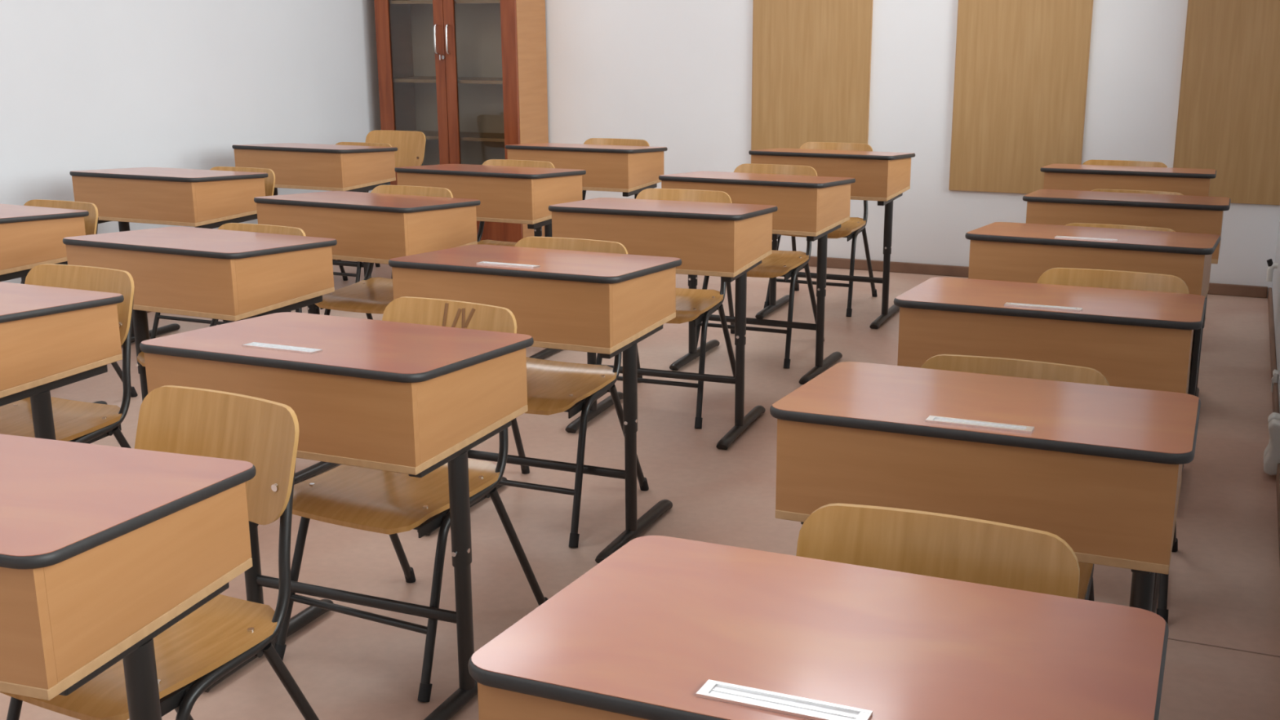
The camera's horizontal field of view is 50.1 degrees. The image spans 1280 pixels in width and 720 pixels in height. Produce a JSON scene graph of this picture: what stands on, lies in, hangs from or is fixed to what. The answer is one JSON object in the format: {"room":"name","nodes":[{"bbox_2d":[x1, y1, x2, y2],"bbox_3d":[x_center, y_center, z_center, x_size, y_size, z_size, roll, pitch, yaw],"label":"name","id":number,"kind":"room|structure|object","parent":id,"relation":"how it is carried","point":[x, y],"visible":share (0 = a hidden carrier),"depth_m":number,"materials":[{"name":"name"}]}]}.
{"room":"classroom","nodes":[
{"label":"classroom","id":0,"kind":"room"},
{"bbox_2d":[0,0,381,283],"bbox_3d":[-3.229,-1.175,4.206,0.200,2.950,8.640,6,16,23],"label":"wall","id":1,"kind":"structure","parent":0,"point":[85,85],"depth_m":6.38,"materials":[{"name":"paint"}]},
{"bbox_2d":[0,259,1279,719],"bbox_3d":[-0.808,0.548,3.573,5.455,0.100,9.040,6,16,23],"label":"floor","id":2,"kind":"structure","parent":0,"point":[1224,579],"depth_m":3.73,"materials":[{"name":"beige tile"}]},
{"bbox_2d":[0,204,106,404],"bbox_3d":[-2.244,-0.162,4.674,0.643,0.739,0.481,7,16,25],"label":"school desk","id":3,"kind":"object","parent":2,"relation":"on","point":[31,237],"visible":0.43,"depth_m":4.49,"materials":[{"name":"brown wood"}]},
{"bbox_2d":[0,281,124,439],"bbox_3d":[-1.601,0.194,3.276,0.643,0.744,0.481,6,16,23],"label":"school desk","id":4,"kind":"object","parent":2,"relation":"on","point":[51,338],"visible":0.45,"depth_m":3.12,"materials":[{"name":"brown wood"}]},
{"bbox_2d":[0,263,134,448],"bbox_3d":[-1.501,0.163,3.431,0.417,0.734,0.499,6,16,23],"label":"chair","id":5,"kind":"object","parent":2,"relation":"on","point":[76,421],"visible":0.48,"depth_m":3.46,"materials":[{"name":"brown wood"}]},
{"bbox_2d":[20,199,137,397],"bbox_3d":[-2.126,-0.173,4.782,0.417,0.714,0.499,6,16,23],"label":"chair","id":6,"kind":"object","parent":2,"relation":"on","point":[91,222],"visible":0.14,"depth_m":4.85,"materials":[{"name":"brown wood"}]},
{"bbox_2d":[0,434,256,719],"bbox_3d":[-0.931,0.515,2.010,0.643,0.750,0.481,4,15,18],"label":"school desk","id":7,"kind":"object","parent":2,"relation":"on","point":[104,549],"visible":1,"depth_m":1.82,"materials":[{"name":"brown wood"}]},
{"bbox_2d":[0,385,319,719],"bbox_3d":[-0.801,0.459,2.275,0.417,0.733,0.499,7,16,27],"label":"chair","id":8,"kind":"object","parent":2,"relation":"on","point":[225,633],"visible":0.62,"depth_m":2.28,"materials":[{"name":"brown wood"}]},
{"bbox_2d":[69,167,268,346],"bbox_3d":[-1.897,-0.417,5.635,0.643,0.745,0.481,6,16,23],"label":"school desk","id":9,"kind":"object","parent":2,"relation":"on","point":[180,197],"visible":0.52,"depth_m":5.38,"materials":[{"name":"brown wood"}]},
{"bbox_2d":[62,226,338,484],"bbox_3d":[-1.268,-0.013,4.071,0.643,0.739,0.481,6,16,25],"label":"school desk","id":10,"kind":"object","parent":2,"relation":"on","point":[229,275],"visible":0.56,"depth_m":3.82,"materials":[{"name":"brown wood"}]},
{"bbox_2d":[150,166,291,339],"bbox_3d":[-1.761,-0.425,5.735,0.417,0.717,0.499,6,16,23],"label":"chair","id":11,"kind":"object","parent":2,"relation":"on","point":[269,181],"visible":0.11,"depth_m":5.74,"materials":[{"name":"brown wood"}]},
{"bbox_2d":[137,222,306,366],"bbox_3d":[-1.264,-0.034,4.227,0.417,0.712,0.499,6,16,24],"label":"chair","id":12,"kind":"object","parent":2,"relation":"on","point":[267,228],"visible":0.05,"depth_m":4.31,"materials":[{"name":"brown wood"}]},
{"bbox_2d":[231,142,397,277],"bbox_3d":[-1.536,-0.671,6.597,0.643,0.748,0.481,6,16,23],"label":"school desk","id":13,"kind":"object","parent":2,"relation":"on","point":[315,166],"visible":0.59,"depth_m":6.33,"materials":[{"name":"brown wood"}]},
{"bbox_2d":[139,311,533,719],"bbox_3d":[-0.589,0.303,2.820,0.643,0.748,0.481,6,16,22],"label":"school desk","id":14,"kind":"object","parent":2,"relation":"on","point":[412,399],"visible":0.75,"depth_m":2.60,"materials":[{"name":"brown wood"}]},
{"bbox_2d":[241,342,322,354],"bbox_3d":[-0.683,-0.021,2.611,0.160,0.010,0.035,6,16,22],"label":"tray","id":15,"kind":"object","parent":14,"relation":"on","point":[251,345],"depth_m":2.60,"materials":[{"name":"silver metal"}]},
{"bbox_2d":[333,142,391,283],"bbox_3d":[-1.443,-0.684,6.715,0.417,0.721,0.499,6,16,23],"label":"chair","id":16,"kind":"object","parent":2,"relation":"on","point":[343,273],"visible":0.09,"depth_m":6.76,"materials":[{"name":"brown wood"}]},
{"bbox_2d":[253,191,480,314],"bbox_3d":[-0.930,-0.211,4.808,0.643,0.748,0.481,7,16,25],"label":"school desk","id":17,"kind":"object","parent":2,"relation":"on","point":[366,227],"visible":0.48,"depth_m":4.54,"materials":[{"name":"brown wood"}]},
{"bbox_2d":[315,184,453,319],"bbox_3d":[-0.908,-0.237,4.955,0.417,0.734,0.499,6,16,23],"label":"chair","id":18,"kind":"object","parent":2,"relation":"on","point":[369,295],"visible":0.3,"depth_m":4.95,"materials":[{"name":"brown wood"}]},
{"bbox_2d":[365,129,426,279],"bbox_3d":[-1.338,-0.791,7.076,0.417,0.746,0.499,6,16,22],"label":"chair","id":19,"kind":"object","parent":2,"relation":"on","point":[411,145],"visible":0.2,"depth_m":7.14,"materials":[{"name":"brown wood"}]},
{"bbox_2d":[274,296,547,702],"bbox_3d":[-0.506,0.270,2.994,0.417,0.734,0.499,7,16,27],"label":"chair","id":20,"kind":"object","parent":2,"relation":"on","point":[389,503],"visible":0.66,"depth_m":2.94,"materials":[{"name":"brown wood"}]},
{"bbox_2d":[373,0,548,242],"bbox_3d":[-1.013,-1.638,7.716,0.893,2.050,0.392,6,16,23],"label":"tall cabinet","id":21,"kind":"object","parent":2,"relation":"on","point":[470,76],"visible":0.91,"depth_m":7.75,"materials":[{"name":"brown wood"}]},
{"bbox_2d":[389,0,500,4],"bbox_3d":[-1.002,-2.003,7.653,0.855,0.018,0.296,6,16,23],"label":"shelf","id":22,"kind":"object","parent":21,"relation":"attached to","point":[391,2],"depth_m":7.58,"materials":[{"name":"brown wood"}]},
{"bbox_2d":[393,75,502,84],"bbox_3d":[-0.999,-1.587,7.761,0.855,0.018,0.296,6,16,23],"label":"shelf","id":23,"kind":"object","parent":21,"relation":"attached to","point":[397,79],"depth_m":7.75,"materials":[{"name":"brown wood"}]},
{"bbox_2d":[411,130,504,142],"bbox_3d":[-0.997,-1.282,7.840,0.855,0.018,0.296,6,16,23],"label":"shelf","id":24,"kind":"object","parent":21,"relation":"attached to","point":[472,135],"depth_m":7.78,"materials":[{"name":"brown wood"}]},
{"bbox_2d":[394,164,586,359],"bbox_3d":[-0.592,-0.420,5.588,0.643,0.755,0.481,6,16,23],"label":"school desk","id":25,"kind":"object","parent":2,"relation":"on","point":[506,194],"visible":0.44,"depth_m":5.30,"materials":[{"name":"brown wood"}]},
{"bbox_2d":[476,159,555,246],"bbox_3d":[-0.587,-0.446,5.742,0.417,0.738,0.499,6,16,23],"label":"chair","id":26,"kind":"object","parent":2,"relation":"on","point":[526,163],"visible":0.07,"depth_m":5.85,"materials":[{"name":"brown wood"}]},
{"bbox_2d":[388,244,681,563],"bbox_3d":[-0.260,0.084,3.650,0.643,0.751,0.481,6,16,22],"label":"school desk","id":27,"kind":"object","parent":2,"relation":"on","point":[606,304],"visible":0.78,"depth_m":3.42,"materials":[{"name":"brown wood"}]},
{"bbox_2d":[476,261,540,267],"bbox_3d":[-0.328,-0.235,3.408,0.160,0.010,0.035,6,16,22],"label":"tray","id":28,"kind":"object","parent":27,"relation":"on","point":[481,263],"depth_m":3.40,"materials":[{"name":"silver metal"}]},
{"bbox_2d":[498,236,648,547],"bbox_3d":[-0.263,0.063,3.775,0.417,0.738,0.499,6,16,23],"label":"chair","id":29,"kind":"object","parent":2,"relation":"on","point":[553,387],"visible":0.35,"depth_m":3.74,"materials":[{"name":"brown wood"}]},
{"bbox_2d":[505,142,667,236],"bbox_3d":[-0.242,-0.650,6.473,0.643,0.752,0.481,6,16,22],"label":"school desk","id":30,"kind":"object","parent":2,"relation":"on","point":[628,170],"visible":0.55,"depth_m":6.18,"materials":[{"name":"brown wood"}]},
{"bbox_2d":[582,137,649,199],"bbox_3d":[-0.183,-0.684,6.646,0.417,0.738,0.499,6,16,23],"label":"chair","id":31,"kind":"object","parent":2,"relation":"on","point":[607,141],"visible":0.11,"depth_m":6.74,"materials":[{"name":"brown wood"}]},
{"bbox_2d":[548,197,777,449],"bbox_3d":[0.086,-0.151,4.528,0.643,0.758,0.481,5,16,20],"label":"school desk","id":32,"kind":"object","parent":2,"relation":"on","point":[727,241],"visible":0.82,"depth_m":4.29,"materials":[{"name":"brown wood"}]},
{"bbox_2d":[596,188,735,428],"bbox_3d":[0.094,-0.198,4.766,0.417,0.740,0.499,5,16,20],"label":"chair","id":33,"kind":"object","parent":2,"relation":"on","point":[695,305],"visible":0.34,"depth_m":4.76,"materials":[{"name":"brown wood"}]},
{"bbox_2d":[658,171,855,384],"bbox_3d":[0.452,-0.345,5.272,0.643,0.755,0.481,6,16,24],"label":"school desk","id":34,"kind":"object","parent":2,"relation":"on","point":[813,207],"visible":0.81,"depth_m":5.05,"materials":[{"name":"brown wood"}]},
{"bbox_2d":[694,163,824,368],"bbox_3d":[0.483,-0.395,5.516,0.417,0.738,0.499,6,16,23],"label":"chair","id":35,"kind":"object","parent":2,"relation":"on","point":[786,264],"visible":0.46,"depth_m":5.48,"materials":[{"name":"brown wood"}]},
{"bbox_2d":[467,535,1168,719],"bbox_3d":[0.208,0.633,1.529,0.643,0.747,0.481,6,16,22],"label":"school desk","id":36,"kind":"object","parent":2,"relation":"on","point":[662,628],"visible":1,"depth_m":1.40,"materials":[{"name":"brown wood"}]},
{"bbox_2d":[695,679,872,719],"bbox_3d":[0.133,0.321,1.270,0.160,0.010,0.035,6,16,22],"label":"tray","id":37,"kind":"object","parent":36,"relation":"on","point":[754,700],"depth_m":1.27,"materials":[{"name":"silver metal"}]},
{"bbox_2d":[763,142,877,316],"bbox_3d":[0.856,-0.623,6.383,0.417,0.738,0.499,6,16,23],"label":"chair","id":38,"kind":"object","parent":2,"relation":"on","point":[851,228],"visible":0.4,"depth_m":6.37,"materials":[{"name":"brown wood"}]},
{"bbox_2d":[748,148,915,328],"bbox_3d":[0.855,-0.571,6.132,0.643,0.754,0.481,6,16,23],"label":"school desk","id":39,"kind":"object","parent":2,"relation":"on","point":[882,177],"visible":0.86,"depth_m":5.89,"materials":[{"name":"brown wood"}]},
{"bbox_2d":[795,502,1079,598],"bbox_3d":[0.311,0.604,1.684,0.417,0.734,0.499,6,16,23],"label":"chair","id":40,"kind":"object","parent":2,"relation":"on","point":[935,544],"visible":0.36,"depth_m":1.77,"materials":[{"name":"brown wood"}]},
{"bbox_2d":[769,361,1200,611],"bbox_3d":[0.591,0.411,2.379,0.643,0.745,0.481,6,16,23],"label":"school desk","id":41,"kind":"object","parent":2,"relation":"on","point":[1095,468],"visible":0.74,"depth_m":2.13,"materials":[{"name":"brown wood"}]},
{"bbox_2d":[924,415,1034,433],"bbox_3d":[0.523,0.101,2.110,0.160,0.010,0.035,6,16,23],"label":"tray","id":42,"kind":"object","parent":41,"relation":"on","point":[929,420],"depth_m":2.10,"materials":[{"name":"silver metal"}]},
{"bbox_2d":[920,354,1109,600],"bbox_3d":[0.640,0.393,2.527,0.417,0.714,0.499,6,16,23],"label":"chair","id":43,"kind":"object","parent":2,"relation":"on","point":[1021,368],"visible":0.09,"depth_m":2.60,"materials":[{"name":"brown wood"}]},
{"bbox_2d":[893,276,1206,613],"bbox_3d":[0.947,0.195,3.215,0.643,0.737,0.481,6,16,22],"label":"school desk","id":44,"kind":"object","parent":2,"relation":"on","point":[1143,340],"visible":0.53,"depth_m":2.96,"materials":[{"name":"brown wood"}]},
{"bbox_2d":[1004,302,1082,311],"bbox_3d":[0.871,-0.113,2.957,0.160,0.010,0.035,6,16,22],"label":"tray","id":45,"kind":"object","parent":44,"relation":"on","point":[1006,304],"depth_m":2.95,"materials":[{"name":"silver metal"}]},
{"bbox_2d":[964,222,1221,470],"bbox_3d":[1.288,-0.009,3.958,0.643,0.754,0.481,6,16,24],"label":"school desk","id":46,"kind":"object","parent":2,"relation":"on","point":[1007,251],"visible":0.59,"depth_m":3.72,"materials":[{"name":"brown wood"}]},
{"bbox_2d":[1054,235,1118,241],"bbox_3d":[1.206,-0.326,3.701,0.160,0.010,0.035,6,16,24],"label":"tray","id":47,"kind":"object","parent":46,"relation":"on","point":[1055,237],"depth_m":3.69,"materials":[{"name":"silver metal"}]},
{"bbox_2d":[1036,267,1189,624],"bbox_3d":[1.097,0.179,3.307,0.417,0.729,0.499,6,16,23],"label":"chair","id":48,"kind":"object","parent":2,"relation":"on","point":[1102,278],"visible":0.1,"depth_m":3.38,"materials":[{"name":"brown wood"}]},
{"bbox_2d":[1066,222,1174,231],"bbox_3d":[1.378,-0.017,4.079,0.417,0.716,0.499,6,16,24],"label":"chair","id":49,"kind":"object","parent":2,"relation":"on","point":[1082,224],"visible":0.06,"depth_m":4.17,"materials":[{"name":"brown wood"}]},
{"bbox_2d":[1082,160,1167,167],"bbox_3d":[1.981,-0.449,5.717,0.417,0.721,0.499,6,16,23],"label":"chair","id":50,"kind":"object","parent":2,"relation":"on","point":[1106,162],"visible":0.06,"depth_m":5.80,"materials":[{"name":"brown wood"}]},
{"bbox_2d":[1022,189,1231,397],"bbox_3d":[1.665,-0.213,4.750,0.643,0.744,0.481,6,16,23],"label":"school desk","id":51,"kind":"object","parent":2,"relation":"on","point":[1178,213],"visible":0.44,"depth_m":4.49,"materials":[{"name":"brown wood"}]},
{"bbox_2d":[1040,164,1216,196],"bbox_3d":[1.959,-0.423,5.559,0.643,0.741,0.481,6,16,22],"label":"school desk","id":52,"kind":"object","parent":2,"relation":"on","point":[1079,177],"visible":0.41,"depth_m":5.29,"materials":[{"name":"brown wood"}]},
{"bbox_2d":[1091,189,1182,195],"bbox_3d":[1.727,-0.225,4.883,0.417,0.710,0.499,6,16,23],"label":"chair","id":53,"kind":"object","parent":2,"relation":"on","point":[1095,190],"visible":0.05,"depth_m":4.97,"materials":[{"name":"brown wood"}]},
{"bbox_2d":[1168,638,1279,657],"bbox_3d":[0.885,0.590,3.165,1.085,0.001,0.004,6,16,23],"label":"trim","id":54,"kind":"structure","parent":2,"relation":"on","point":[1168,638],"depth_m":3.00,"materials":[{"name":"brown"}]},
{"bbox_2d":[545,0,1279,297],"bbox_3d":[0.941,-1.960,7.111,5.455,2.950,0.200,6,16,23],"label":"wall","id":55,"kind":"structure","parent":0,"point":[676,75],"depth_m":7.07,"materials":[{"name":"paint"}]},
{"bbox_2d":[751,0,873,150],"bbox_3d":[0.885,-1.860,7.037,0.634,1.905,0.016,6,16,23],"label":"board","id":56,"kind":"object","parent":55,"relation":"attached to","point":[811,64],"visible":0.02,"depth_m":7.12,"materials":[{"name":"brown wood"}]},
{"bbox_2d":[948,0,1093,193],"bbox_3d":[1.863,-1.760,6.625,0.636,1.905,0.016,6,16,23],"label":"board","id":57,"kind":"object","parent":55,"relation":"attached to","point":[1021,72],"visible":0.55,"depth_m":6.73,"materials":[{"name":"brown wood"}]},
{"bbox_2d":[808,256,1267,297],"bbox_3d":[0.793,-0.545,7.426,4.769,0.055,0.018,6,16,23],"label":"baseboard","id":58,"kind":"structure","parent":55,"relation":"attached to","point":[1246,291],"depth_m":7.11,"materials":[{"name":"brown wood"}]},
{"bbox_2d":[1173,0,1279,205],"bbox_3d":[2.761,-1.668,6.246,0.480,1.905,0.016,6,16,23],"label":"board","id":59,"kind":"object","parent":55,"relation":"attached to","point":[1228,117],"visible":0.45,"depth_m":6.36,"materials":[{"name":"brown wood"}]},
{"bbox_2d":[1271,218,1279,413],"bbox_3d":[1.444,-0.696,2.235,0.380,2.950,8.640,6,16,23],"label":"wall","id":60,"kind":"structure","parent":0,"point":[1276,279],"depth_m":5.70,"materials":[{"name":"paint"}]},
{"bbox_2d":[1263,412,1279,475],"bbox_3d":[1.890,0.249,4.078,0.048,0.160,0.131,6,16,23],"label":"radiator","id":61,"kind":"object","parent":60,"relation":"attached to","point":[1272,451],"visible":0.94,"depth_m":4.03,"materials":[{"name":"white metal"}]},
{"bbox_2d":[1266,258,1278,281],"bbox_3d":[2.782,-0.396,6.031,0.048,0.101,0.024,6,16,23],"label":"pipe","id":62,"kind":"object","parent":60,"relation":"attached to","point":[1272,266],"visible":1,"depth_m":6.02,"materials":[{"name":"white plastic"}]},
{"bbox_2d":[1267,287,1279,562],"bbox_3d":[1.270,0.688,2.667,0.014,0.055,8.622,6,16,23],"label":"baseboard","id":63,"kind":"structure","parent":60,"relation":"attached to","point":[1271,322],"depth_m":5.07,"materials":[{"name":"brown wood"}]},
{"bbox_2d":[1271,368,1278,392],"bbox_3d":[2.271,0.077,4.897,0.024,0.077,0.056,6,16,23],"label":"radiator","id":64,"kind":"object","parent":60,"relation":"attached to","point":[1274,379],"visible":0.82,"depth_m":4.87,"materials":[{"name":"white metal"}]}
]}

